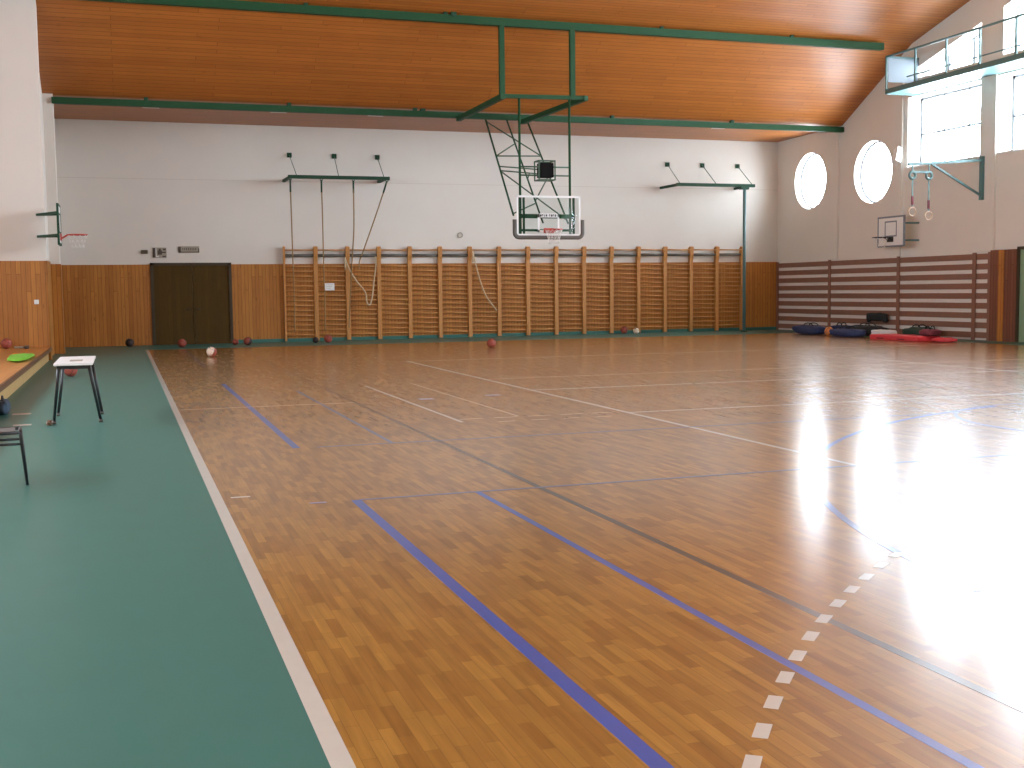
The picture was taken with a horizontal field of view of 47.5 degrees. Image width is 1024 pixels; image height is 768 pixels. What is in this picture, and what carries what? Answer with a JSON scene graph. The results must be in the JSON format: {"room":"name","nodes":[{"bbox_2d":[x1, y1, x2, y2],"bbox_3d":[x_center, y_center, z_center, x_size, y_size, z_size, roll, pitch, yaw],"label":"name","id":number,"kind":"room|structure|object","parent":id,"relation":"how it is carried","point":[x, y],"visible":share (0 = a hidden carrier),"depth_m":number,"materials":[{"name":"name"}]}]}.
{"room":"school gymnasium","nodes":[
{"label":"school gymnasium","id":0,"kind":"room"},
{"bbox_2d":[0,0,47,260],"bbox_3d":[-13.581,-4.586,26.129,5.690,8.464,0.300,-2,5,-18],"label":"wall","id":1,"kind":"structure","parent":0,"point":[22,192],"depth_m":26.67,"materials":[{"name":"white paint"}]},
{"bbox_2d":[0,261,50,354],"bbox_3d":[-13.345,-1.612,26.259,5.400,2.310,0.035,-2,5,-18],"label":"wall paneling","id":2,"kind":"structure","parent":1,"relation":"attached to","point":[24,322],"depth_m":26.91,"materials":[{"name":"brown wood"}]},
{"bbox_2d":[45,261,51,359],"bbox_3d":[-10.859,-1.723,27.261,0.045,2.310,0.365,-2,5,-18],"label":"trim","id":3,"kind":"structure","parent":1,"relation":"attached to","point":[46,264],"depth_m":27.12,"materials":[{"name":"brown wood"}]},
{"bbox_2d":[36,203,87,249],"bbox_3d":[-10.284,-3.590,26.693,0.794,1.012,1.295,-5,6,-42],"label":"hoop","id":4,"kind":"object","parent":1,"relation":"attached to","point":[57,213],"visible":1,"depth_m":26.41,"materials":[{"name":"green metal"}]},
{"bbox_2d":[39,74,48,260],"bbox_3d":[-12.235,-4.852,30.242,0.300,8.300,6.660,-2,5,-18],"label":"wall","id":5,"kind":"structure","parent":0,"point":[39,74],"depth_m":29.33,"materials":[{"name":"white paint"}]},
{"bbox_2d":[48,261,54,355],"bbox_3d":[-12.038,-2.001,30.508,0.030,2.370,6.625,-2,5,-18],"label":"wall paneling","id":6,"kind":"structure","parent":5,"relation":"attached to","point":[49,262],"depth_m":29.45,"materials":[{"name":"brown wood"}]},
{"bbox_2d":[42,93,60,263],"bbox_3d":[-11.845,-4.117,30.027,0.250,6.660,0.400,-2,5,-18],"label":"wall","id":7,"kind":"structure","parent":0,"point":[48,107],"depth_m":29.74,"materials":[{"name":"white paint"}]},
{"bbox_2d":[51,264,64,353],"bbox_3d":[-11.806,-1.949,30.204,0.275,2.310,0.445,-2,5,-18],"label":"wall paneling","id":8,"kind":"structure","parent":7,"relation":"attached to","point":[56,269],"depth_m":30.00,"materials":[{"name":"brown wood"}]},
{"bbox_2d":[54,119,777,343],"bbox_3d":[-1.850,-4.829,37.415,24.720,6.850,0.300,-2,5,-18],"label":"wall","id":9,"kind":"structure","parent":0,"point":[233,222],"depth_m":36.32,"materials":[{"name":"white paint"}]},
{"bbox_2d":[62,265,152,346],"bbox_3d":[-11.878,-2.295,34.062,2.600,2.380,0.035,-2,5,-18],"label":"wall paneling","id":10,"kind":"structure","parent":9,"relation":"attached to","point":[104,305],"depth_m":34.05,"materials":[{"name":"brown wood"}]},
{"bbox_2d":[152,248,166,257],"bbox_3d":[-10.437,-3.887,34.426,0.400,0.300,0.031,-2,5,-18],"label":"sign","id":11,"kind":"object","parent":9,"relation":"attached to","point":[156,252],"visible":1,"depth_m":34.42,"materials":[{"name":"white paint"}]},
{"bbox_2d":[178,246,198,252],"bbox_3d":[-9.642,-4.013,34.683,0.600,0.190,0.032,-2,5,-18],"label":"sign","id":12,"kind":"object","parent":9,"relation":"attached to","point":[181,249],"visible":1,"depth_m":34.67,"materials":[{"name":"white plastic"}]},
{"bbox_2d":[150,263,233,344],"bbox_3d":[-9.564,-2.407,34.795,2.340,2.430,0.102,-2,5,-18],"label":"door","id":13,"kind":"structure","parent":9,"relation":"in","point":[173,297],"depth_m":34.81,"materials":[{"name":"brown wood"}]},
{"bbox_2d":[282,246,316,340],"bbox_3d":[-6.505,-2.774,35.715,0.980,2.900,0.185,-2,5,-18],"label":"wall bars","id":14,"kind":"object","parent":9,"relation":"attached to","point":[313,255],"visible":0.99,"depth_m":35.70,"materials":[{"name":"brown wood"}]},
{"bbox_2d":[315,246,348,339],"bbox_3d":[-5.567,-2.811,36.027,0.980,2.900,0.185,-2,5,-18],"label":"wall bars","id":15,"kind":"object","parent":9,"relation":"attached to","point":[316,247],"visible":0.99,"depth_m":36.02,"materials":[{"name":"brown wood"}]},
{"bbox_2d":[325,283,334,289],"bbox_3d":[-5.642,-3.006,35.965,0.300,0.220,0.020,-2,5,-18],"label":"notice","id":16,"kind":"object","parent":15,"relation":"attached to","point":[328,286],"visible":0.91,"depth_m":35.96,"materials":[{"name":"white paper"}]},
{"bbox_2d":[282,153,389,182],"bbox_3d":[-5.354,-6.574,35.300,3.070,0.946,1.220,-2,5,-18],"label":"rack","id":17,"kind":"object","parent":9,"relation":"attached to","point":[289,155],"visible":1,"depth_m":34.91,"materials":[{"name":"green metal"}]},
{"bbox_2d":[289,179,294,330],"bbox_3d":[-6.519,-3.809,34.551,0.053,4.490,0.088,2,5,26],"label":"rope","id":18,"kind":"object","parent":17,"relation":"hanging from","point":[289,179],"visible":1,"depth_m":34.53,"materials":[{"name":"beige fabric"}]},
{"bbox_2d":[320,180,325,330],"bbox_3d":[-5.652,-3.842,34.839,0.066,4.490,0.076,-2,5,-18],"label":"rope","id":19,"kind":"object","parent":17,"relation":"hanging from","point":[321,180],"visible":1,"depth_m":34.83,"materials":[{"name":"beige fabric"}]},
{"bbox_2d":[349,180,354,327],"bbox_3d":[-4.898,-3.927,35.485,0.062,4.443,0.864,-3,5,-23],"label":"rope","id":20,"kind":"object","parent":17,"relation":"hanging from","point":[353,180],"visible":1,"depth_m":35.31,"materials":[{"name":"beige fabric"}]},
{"bbox_2d":[358,181,387,268],"bbox_3d":[-4.281,-4.860,35.687,1.225,2.652,0.083,2,6,33],"label":"rope","id":21,"kind":"object","parent":17,"relation":"hanging from","point":[386,181],"visible":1,"depth_m":35.63,"materials":[{"name":"beige fabric"}]},
{"bbox_2d":[347,246,379,339],"bbox_3d":[-4.630,-2.847,36.339,0.980,2.900,0.185,-2,5,-18],"label":"wall bars","id":22,"kind":"object","parent":9,"relation":"attached to","point":[348,247],"visible":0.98,"depth_m":36.33,"materials":[{"name":"brown wood"}]},
{"bbox_2d":[344,256,376,305],"bbox_3d":[-4.695,-3.197,36.128,1.011,1.533,0.085,-2,5,-18],"label":"rope","id":23,"kind":"object","parent":22,"relation":"hanging from","point":[345,260],"visible":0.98,"depth_m":36.18,"materials":[{"name":"beige fabric"}]},
{"bbox_2d":[379,246,410,338],"bbox_3d":[-3.693,-2.884,36.651,0.980,2.900,0.185,-2,5,-18],"label":"wall bars","id":24,"kind":"object","parent":9,"relation":"attached to","point":[407,255],"visible":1,"depth_m":36.64,"materials":[{"name":"brown wood"}]},
{"bbox_2d":[409,246,440,337],"bbox_3d":[-2.756,-2.921,36.963,0.980,2.900,0.185,-2,5,-18],"label":"wall bars","id":25,"kind":"object","parent":9,"relation":"attached to","point":[438,247],"visible":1,"depth_m":36.95,"materials":[{"name":"brown wood"}]},
{"bbox_2d":[440,246,470,336],"bbox_3d":[-1.819,-2.957,37.275,0.980,2.900,0.185,-2,5,-18],"label":"wall bars","id":26,"kind":"object","parent":9,"relation":"attached to","point":[468,247],"visible":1,"depth_m":37.27,"materials":[{"name":"brown wood"}]},
{"bbox_2d":[470,246,499,336],"bbox_3d":[-0.881,-2.994,37.587,0.980,2.900,0.185,-2,5,-18],"label":"wall bars","id":27,"kind":"object","parent":9,"relation":"attached to","point":[497,247],"visible":1,"depth_m":37.59,"materials":[{"name":"brown wood"}]},
{"bbox_2d":[472,251,496,310],"bbox_3d":[-0.875,-3.312,37.396,0.825,1.934,0.071,-2,5,-18],"label":"rope","id":28,"kind":"object","parent":27,"relation":"hanging from","point":[473,256],"visible":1,"depth_m":37.30,"materials":[{"name":"beige fabric"}]},
{"bbox_2d":[231,262,775,339],"bbox_3d":[0.443,-2.775,38.166,18.850,2.380,0.035,-2,5,-18],"label":"wall paneling","id":29,"kind":"structure","parent":9,"relation":"attached to","point":[257,289],"depth_m":37.71,"materials":[{"name":"brown wood"}]},
{"bbox_2d":[238,327,775,342],"bbox_3d":[0.490,-1.638,38.237,18.800,0.100,0.025,-2,5,-18],"label":"baseboard","id":30,"kind":"structure","parent":9,"relation":"attached to","point":[747,328],"depth_m":37.87,"materials":[{"name":"green plastic"}]},
{"bbox_2d":[499,246,528,335],"bbox_3d":[0.056,-3.030,37.900,0.980,2.900,0.185,-2,5,-18],"label":"wall bars","id":31,"kind":"object","parent":9,"relation":"attached to","point":[526,247],"visible":1,"depth_m":37.89,"materials":[{"name":"brown wood"}]},
{"bbox_2d":[528,246,556,334],"bbox_3d":[0.993,-3.067,38.212,0.980,2.900,0.185,-2,5,-18],"label":"wall bars","id":32,"kind":"object","parent":9,"relation":"attached to","point":[554,249],"visible":1,"depth_m":38.21,"materials":[{"name":"brown wood"}]},
{"bbox_2d":[556,246,584,333],"bbox_3d":[1.930,-3.103,38.524,0.980,2.900,0.185,-2,5,-18],"label":"wall bars","id":33,"kind":"object","parent":9,"relation":"attached to","point":[582,254],"visible":1,"depth_m":38.53,"materials":[{"name":"brown wood"}]},
{"bbox_2d":[584,246,611,333],"bbox_3d":[2.867,-3.140,38.836,0.980,2.900,0.185,-2,5,-18],"label":"wall bars","id":34,"kind":"object","parent":9,"relation":"attached to","point":[609,254],"visible":1,"depth_m":38.85,"materials":[{"name":"brown wood"}]},
{"bbox_2d":[611,246,638,332],"bbox_3d":[3.805,-3.176,39.148,0.980,2.900,0.185,-2,5,-18],"label":"wall bars","id":35,"kind":"object","parent":9,"relation":"attached to","point":[636,254],"visible":0.97,"depth_m":39.14,"materials":[{"name":"brown wood"}]},
{"bbox_2d":[639,246,665,331],"bbox_3d":[4.742,-3.213,39.461,0.980,2.900,0.185,-2,5,-18],"label":"wall bars","id":36,"kind":"object","parent":9,"relation":"attached to","point":[663,254],"visible":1,"depth_m":39.47,"materials":[{"name":"brown wood"}]},
{"bbox_2d":[665,246,691,331],"bbox_3d":[5.679,-3.249,39.773,0.980,2.900,0.185,-2,5,-18],"label":"wall bars","id":37,"kind":"object","parent":9,"relation":"attached to","point":[689,254],"visible":1,"depth_m":39.77,"materials":[{"name":"brown wood"}]},
{"bbox_2d":[691,246,717,330],"bbox_3d":[6.616,-3.286,40.085,0.980,2.900,0.185,-2,5,-18],"label":"wall bars","id":38,"kind":"object","parent":9,"relation":"attached to","point":[715,254],"visible":1,"depth_m":40.09,"materials":[{"name":"brown wood"}]},
{"bbox_2d":[660,162,754,189],"bbox_3d":[6.626,-7.037,39.290,3.040,0.956,1.220,-2,5,-18],"label":"bracket","id":39,"kind":"object","parent":9,"relation":"attached to","point":[667,164],"visible":0.98,"depth_m":38.90,"materials":[{"name":"green metal"}]},
{"bbox_2d":[717,246,742,329],"bbox_3d":[7.553,-3.323,40.397,0.980,2.900,0.185,-2,5,-18],"label":"wall bars","id":40,"kind":"object","parent":9,"relation":"attached to","point":[740,254],"visible":0.99,"depth_m":40.40,"materials":[{"name":"brown wood"}]},
{"bbox_2d":[36,0,969,141],"bbox_3d":[1.687,-9.118,17.934,30.000,5.148,38.160,-2,5,-18],"label":"ceiling","id":41,"kind":"structure","parent":0,"point":[87,49],"depth_m":31.27,"materials":[{"name":"brown wood"}]},
{"bbox_2d":[51,97,843,132],"bbox_3d":[-0.597,-7.699,33.316,23.480,0.240,0.190,-2,5,-18],"label":"ceiling beam","id":42,"kind":"structure","parent":41,"relation":"attached to","point":[54,100],"depth_m":32.51,"materials":[{"name":"green metal"}]},
{"bbox_2d":[83,0,883,50],"bbox_3d":[-2.582,-9.217,28.995,27.900,0.290,0.200,-2,5,-18],"label":"ceiling beam","id":43,"kind":"structure","parent":41,"relation":"attached to","point":[452,18],"depth_m":29.61,"materials":[{"name":"green metal"}]},
{"bbox_2d":[456,26,587,243],"bbox_3d":[0.338,-6.591,31.525,2.640,5.702,4.179,-2,5,-18],"label":"basketball hoop","id":44,"kind":"object","parent":43,"relation":"hanging from","point":[544,169],"visible":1,"depth_m":30.42,"materials":[{"name":"green metal"}]},
{"bbox_2d":[0,329,1023,767],"bbox_3d":[1.845,0.033,18.689,29.900,0.122,38.160,-2,5,-18],"label":"floor","id":45,"kind":"structure","parent":0,"point":[775,550],"depth_m":6.60,"materials":[{"name":"brown wood"}]},
{"bbox_2d":[0,395,10,414],"bbox_3d":[-6.513,0.263,14.862,0.163,0.242,0.618,-2,5,-18],"label":"bag","id":46,"kind":"object","parent":45,"relation":"on","point":[5,406],"visible":1,"depth_m":14.66,"materials":[{"name":"blue fabric"}]},
{"bbox_2d":[0,427,28,484],"bbox_3d":[-4.282,0.592,9.265,0.777,0.434,0.412,-3,5,-23],"label":"bench","id":47,"kind":"object","parent":45,"relation":"on","point":[4,430],"visible":1,"depth_m":9.23,"materials":[{"name":"black metal"}]},
{"bbox_2d":[0,347,51,399],"bbox_3d":[-9.310,0.301,14.432,5.400,0.302,25.160,-2,5,-18],"label":"platform","id":48,"kind":"object","parent":45,"relation":"on","point":[13,374],"visible":0.99,"depth_m":20.65,"materials":[{"name":"brown wood"}]},
{"bbox_2d":[0,338,11,348],"bbox_3d":[-11.511,-0.919,26.471,0.248,0.244,0.244,-2,5,-18],"label":"basketball","id":49,"kind":"object","parent":48,"relation":"on","point":[6,343],"visible":1,"depth_m":26.39,"materials":[{"name":"red rubber"}]},
{"bbox_2d":[7,353,34,360],"bbox_3d":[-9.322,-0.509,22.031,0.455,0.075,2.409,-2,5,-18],"label":"folded cloth","id":50,"kind":"object","parent":48,"relation":"on","point":[23,356],"visible":1,"depth_m":21.70,"materials":[{"name":"green fabric"}]},
{"bbox_2d":[14,345,28,348],"bbox_3d":[-11.137,-0.835,26.412,0.314,0.079,0.084,-1,5,-1],"label":"wooden stick","id":51,"kind":"object","parent":48,"relation":"on","point":[25,346],"visible":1,"depth_m":26.39,"materials":[{"name":"brown wood"}]},
{"bbox_2d":[46,420,51,425],"bbox_3d":[-5.367,0.448,13.482,0.071,0.067,0.136,-2,5,-18],"label":"wrapper","id":52,"kind":"object","parent":45,"relation":"on","point":[49,422],"visible":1,"depth_m":13.44,"materials":[{"name":"brown paper"}]},
{"bbox_2d":[64,369,77,376],"bbox_3d":[-8.183,-0.259,21.558,0.248,0.244,0.244,-2,5,-18],"label":"basketball","id":53,"kind":"object","parent":45,"relation":"on","point":[69,372],"visible":0.52,"depth_m":21.47,"materials":[{"name":"red rubber"}]},
{"bbox_2d":[52,356,103,423],"bbox_3d":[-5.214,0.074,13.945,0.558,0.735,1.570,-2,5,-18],"label":"stool","id":54,"kind":"object","parent":45,"relation":"on","point":[63,363],"visible":0.99,"depth_m":13.57,"materials":[{"name":"white laminate"}]},
{"bbox_2d":[125,338,133,346],"bbox_3d":[-11.029,-1.191,33.541,0.248,0.244,0.244,-2,5,-18],"label":"basketball","id":55,"kind":"object","parent":45,"relation":"on","point":[129,342],"visible":1,"depth_m":33.45,"materials":[{"name":"black rubber"}]},
{"bbox_2d":[178,339,186,346],"bbox_3d":[-9.320,-1.156,32.848,0.248,0.244,0.244,-2,5,-18],"label":"basketball","id":56,"kind":"object","parent":45,"relation":"on","point":[182,342],"visible":1,"depth_m":32.76,"materials":[{"name":"red rubber"}]},
{"bbox_2d":[206,347,216,356],"bbox_3d":[-7.152,-0.765,27.683,0.248,0.244,0.244,-2,5,-18],"label":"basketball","id":57,"kind":"object","parent":45,"relation":"on","point":[211,351],"visible":1,"depth_m":27.60,"materials":[{"name":"white rubber"}]},
{"bbox_2d":[232,339,238,344],"bbox_3d":[-8.037,-1.217,33.803,0.183,0.180,0.180,-2,5,-18],"label":"basketball","id":58,"kind":"object","parent":45,"relation":"on","point":[235,341],"visible":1,"depth_m":33.75,"materials":[{"name":"red rubber"}]},
{"bbox_2d":[243,337,251,344],"bbox_3d":[-7.639,-1.239,33.618,0.248,0.244,0.244,-2,5,-18],"label":"basketball","id":59,"kind":"object","parent":45,"relation":"on","point":[247,341],"visible":1,"depth_m":33.53,"materials":[{"name":"red rubber"}]},
{"bbox_2d":[324,335,331,342],"bbox_3d":[-5.478,-1.349,34.654,0.248,0.244,0.244,-2,5,-18],"label":"basketball","id":60,"kind":"object","parent":45,"relation":"on","point":[328,338],"visible":1,"depth_m":34.57,"materials":[{"name":"rubber"}]},
{"bbox_2d":[487,339,495,347],"bbox_3d":[-0.542,-1.066,30.411,0.248,0.244,0.244,-2,5,-18],"label":"basketball","id":61,"kind":"object","parent":45,"relation":"on","point":[491,343],"visible":1,"depth_m":30.33,"materials":[{"name":"rubber"}]},
{"bbox_2d":[620,327,627,333],"bbox_3d":[3.748,-1.802,38.883,0.248,0.244,0.244,-2,5,-18],"label":"basketball","id":62,"kind":"object","parent":45,"relation":"on","point":[623,330],"visible":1,"depth_m":38.80,"materials":[{"name":"rubber"}]},
{"bbox_2d":[739,187,748,331],"bbox_3d":[7.840,-4.204,39.334,0.300,4.860,0.220,-2,5,-18],"label":"pole","id":63,"kind":"object","parent":45,"relation":"on","point":[744,189],"visible":1,"depth_m":39.30,"materials":[{"name":"metal"}]},
{"bbox_2d":[792,322,826,334],"bbox_3d":[9.422,-1.751,36.595,0.598,0.374,1.571,-2,5,-18],"label":"sports bag","id":64,"kind":"object","parent":45,"relation":"on","point":[812,329],"visible":0.96,"depth_m":36.32,"materials":[{"name":"blue fabric"}]},
{"bbox_2d":[824,327,832,335],"bbox_3d":[9.588,-1.589,35.150,0.284,0.280,0.280,-2,5,-18],"label":"basketball","id":65,"kind":"object","parent":45,"relation":"on","point":[827,329],"visible":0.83,"depth_m":35.07,"materials":[{"name":"orange rubber"}]},
{"bbox_2d":[831,322,850,328],"bbox_3d":[10.312,-1.741,36.328,0.463,0.374,0.901,-2,5,-18],"label":"bag","id":66,"kind":"object","parent":45,"relation":"on","point":[837,325],"visible":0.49,"depth_m":36.24,"materials":[{"name":"blue fabric"}]},
{"bbox_2d":[829,325,866,336],"bbox_3d":[9.947,-1.560,34.388,0.661,0.336,1.493,-2,5,-18],"label":"sports bag","id":67,"kind":"object","parent":45,"relation":"on","point":[840,332],"visible":1,"depth_m":34.09,"materials":[{"name":"blue fabric"}]},
{"bbox_2d":[850,322,888,335],"bbox_3d":[10.761,-1.666,35.219,0.567,0.394,1.625,-2,5,-18],"label":"sports bag","id":68,"kind":"object","parent":45,"relation":"on","point":[868,328],"visible":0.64,"depth_m":34.84,"materials":[{"name":"black fabric"}]},
{"bbox_2d":[870,334,939,341],"bbox_3d":[10.781,-1.278,31.979,0.765,0.140,2.100,-2,5,-18],"label":"mat","id":69,"kind":"object","parent":45,"relation":"on","point":[897,337],"visible":0.88,"depth_m":31.58,"materials":[{"name":"red plastic"}]},
{"bbox_2d":[871,329,896,333],"bbox_3d":[10.830,-1.470,33.811,0.451,0.228,0.881,-2,5,-18],"label":"folded towel","id":70,"kind":"object","parent":69,"relation":"on","point":[880,331],"visible":0.48,"depth_m":33.55,"materials":[{"name":"white fabric"}]},
{"bbox_2d":[902,324,933,334],"bbox_3d":[11.478,-1.482,32.714,0.606,0.413,1.088,-2,5,-18],"label":"sports bag","id":71,"kind":"object","parent":69,"relation":"on","point":[912,330],"visible":0.49,"depth_m":32.60,"materials":[{"name":"green fabric"}]},
{"bbox_2d":[919,325,940,335],"bbox_3d":[11.192,-1.425,31.124,0.473,0.279,0.529,-2,5,-18],"label":"bag","id":72,"kind":"object","parent":69,"relation":"on","point":[925,332],"visible":1,"depth_m":30.96,"materials":[{"name":"red fabric"}]},
{"bbox_2d":[931,337,957,341],"bbox_3d":[11.360,-1.159,30.487,0.495,0.131,0.755,-2,5,-18],"label":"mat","id":73,"kind":"object","parent":45,"relation":"on","point":[938,339],"visible":1,"depth_m":30.33,"materials":[{"name":"red plastic"}]},
{"bbox_2d":[777,0,1023,339],"bbox_3d":[15.664,-6.337,22.845,0.600,11.778,38.160,-2,5,-18],"label":"wall","id":74,"kind":"structure","parent":0,"point":[803,232],"depth_m":34.11,"materials":[{"name":"white paint"}]},
{"bbox_2d":[801,153,817,208],"bbox_3d":[10.212,-6.804,39.001,0.060,1.880,1.880,-2,5,-18],"label":"window","id":75,"kind":"structure","parent":74,"relation":"in","point":[811,156],"depth_m":39.35,"materials":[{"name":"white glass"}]},
{"bbox_2d":[830,132,839,258],"bbox_3d":[10.425,-6.143,37.536,0.070,4.193,0.400,-2,5,-18],"label":"trim","id":76,"kind":"structure","parent":74,"relation":"attached to","point":[835,137],"depth_m":37.49,"materials":[{"name":"white paint"}]},
{"bbox_2d":[860,141,880,202],"bbox_3d":[11.302,-6.516,35.761,0.060,1.920,1.920,-2,5,-18],"label":"window","id":77,"kind":"structure","parent":74,"relation":"in","point":[879,142],"depth_m":36.00,"materials":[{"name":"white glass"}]},
{"bbox_2d":[776,252,989,340],"bbox_3d":[11.065,-2.723,36.046,0.049,2.360,10.740,-2,5,-18],"label":"guard","id":78,"kind":"object","parent":74,"relation":"attached to","point":[974,257],"visible":0.97,"depth_m":34.75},
{"bbox_2d":[866,313,887,322],"bbox_3d":[11.145,-2.030,35.488,0.195,0.307,0.998,-2,5,-18],"label":"jacket","id":79,"kind":"object","parent":78,"relation":"hanging from","point":[883,317],"visible":0.99,"depth_m":35.36,"materials":[{"name":"black fabric"}]},
{"bbox_2d":[872,215,918,248],"bbox_3d":[11.058,-4.428,33.998,1.161,0.952,1.240,-2,5,-18],"label":"hoop","id":80,"kind":"object","parent":74,"relation":"attached to","point":[891,229],"visible":1,"depth_m":33.88,"materials":[{"name":"white paint"}]},
{"bbox_2d":[892,146,902,164],"bbox_3d":[11.326,-6.709,34.178,0.267,0.563,0.490,2,5,33],"label":"floodlight","id":81,"kind":"object","parent":74,"relation":"attached to","point":[897,154],"visible":1,"depth_m":34.10,"materials":[{"name":"white paint"}]},
{"bbox_2d":[893,83,904,255],"bbox_3d":[11.451,-6.676,34.392,0.070,5.737,0.320,-2,5,-18],"label":"trim","id":82,"kind":"structure","parent":74,"relation":"attached to","point":[899,109],"depth_m":34.35,"materials":[{"name":"white paint"}]},
{"bbox_2d":[906,84,980,168],"bbox_3d":[12.306,-7.229,32.648,0.550,2.040,3.080,-2,5,-18],"label":"window","id":83,"kind":"structure","parent":74,"relation":"in","point":[923,100],"depth_m":33.16,"materials":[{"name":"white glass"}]},
{"bbox_2d":[908,156,984,199],"bbox_3d":[11.447,-5.449,30.666,2.382,1.150,0.100,-2,5,-18],"label":"bracket","id":84,"kind":"object","parent":74,"relation":"attached to","point":[981,160],"visible":1,"depth_m":30.73,"materials":[{"name":"metal"}]},
{"bbox_2d":[908,180,915,215],"bbox_3d":[10.459,-4.874,30.378,0.254,0.986,0.034,-2,5,-18],"label":"ring","id":85,"kind":"object","parent":84,"relation":"hanging from","point":[912,196],"visible":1,"depth_m":30.37,"materials":[{"name":"wood"}]},
{"bbox_2d":[924,180,931,219],"bbox_3d":[10.943,-4.843,30.544,0.254,1.086,0.034,-2,5,-18],"label":"ring","id":86,"kind":"object","parent":84,"relation":"hanging from","point":[928,200],"visible":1,"depth_m":30.54,"materials":[{"name":"wood"}]},
{"bbox_2d":[924,35,978,75],"bbox_3d":[12.514,-9.255,32.531,0.090,1.072,2.960,-2,5,-18],"label":"window","id":87,"kind":"structure","parent":74,"relation":"in","point":[974,40],"depth_m":32.35,"materials":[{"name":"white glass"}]},
{"bbox_2d":[885,13,1023,95],"bbox_3d":[14.595,-8.038,23.117,1.110,1.070,21.600,-2,5,-18],"label":"gallery","id":88,"kind":"object","parent":74,"relation":"attached to","point":[897,69],"visible":1,"depth_m":31.21,"materials":[{"name":"metal"}]},
{"bbox_2d":[978,74,998,251],"bbox_3d":[12.648,-5.997,30.880,0.070,4.920,0.580,-2,5,-18],"label":"trim","id":89,"kind":"structure","parent":74,"relation":"attached to","point":[986,214],"depth_m":30.81,"materials":[{"name":"white paint"}]},
{"bbox_2d":[997,250,1003,340],"bbox_3d":[12.829,-2.315,30.536,0.015,2.390,0.200,-2,5,-18],"label":"trim","id":90,"kind":"structure","parent":74,"relation":"attached to","point":[1001,252],"depth_m":30.53,"materials":[{"name":"brown wood"}]},
{"bbox_2d":[989,249,1016,341],"bbox_3d":[12.903,-2.317,30.497,0.100,2.400,0.960,-2,5,-18],"label":"trim","id":91,"kind":"structure","parent":74,"relation":"attached to","point":[1010,255],"depth_m":30.36,"materials":[{"name":"brown wood"}]},
{"bbox_2d":[997,74,1023,153],"bbox_3d":[13.488,-6.960,29.131,0.550,2.040,3.080,-2,5,-18],"label":"window","id":92,"kind":"structure","parent":74,"relation":"in","point":[1014,115],"depth_m":30.57,"materials":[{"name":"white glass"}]},
{"bbox_2d":[1015,246,1023,341],"bbox_3d":[13.370,-2.236,29.052,0.132,2.460,2.080,-2,5,-18],"label":"door","id":93,"kind":"structure","parent":74,"relation":"in","point":[1019,322],"depth_m":29.93,"materials":[{"name":"green paint"}]},
{"bbox_2d":[1018,3,1023,50],"bbox_3d":[13.690,-9.486,28.974,0.090,2.076,2.960,-2,5,-18],"label":"window","id":94,"kind":"structure","parent":74,"relation":"in","point":[1022,5],"depth_m":30.34,"materials":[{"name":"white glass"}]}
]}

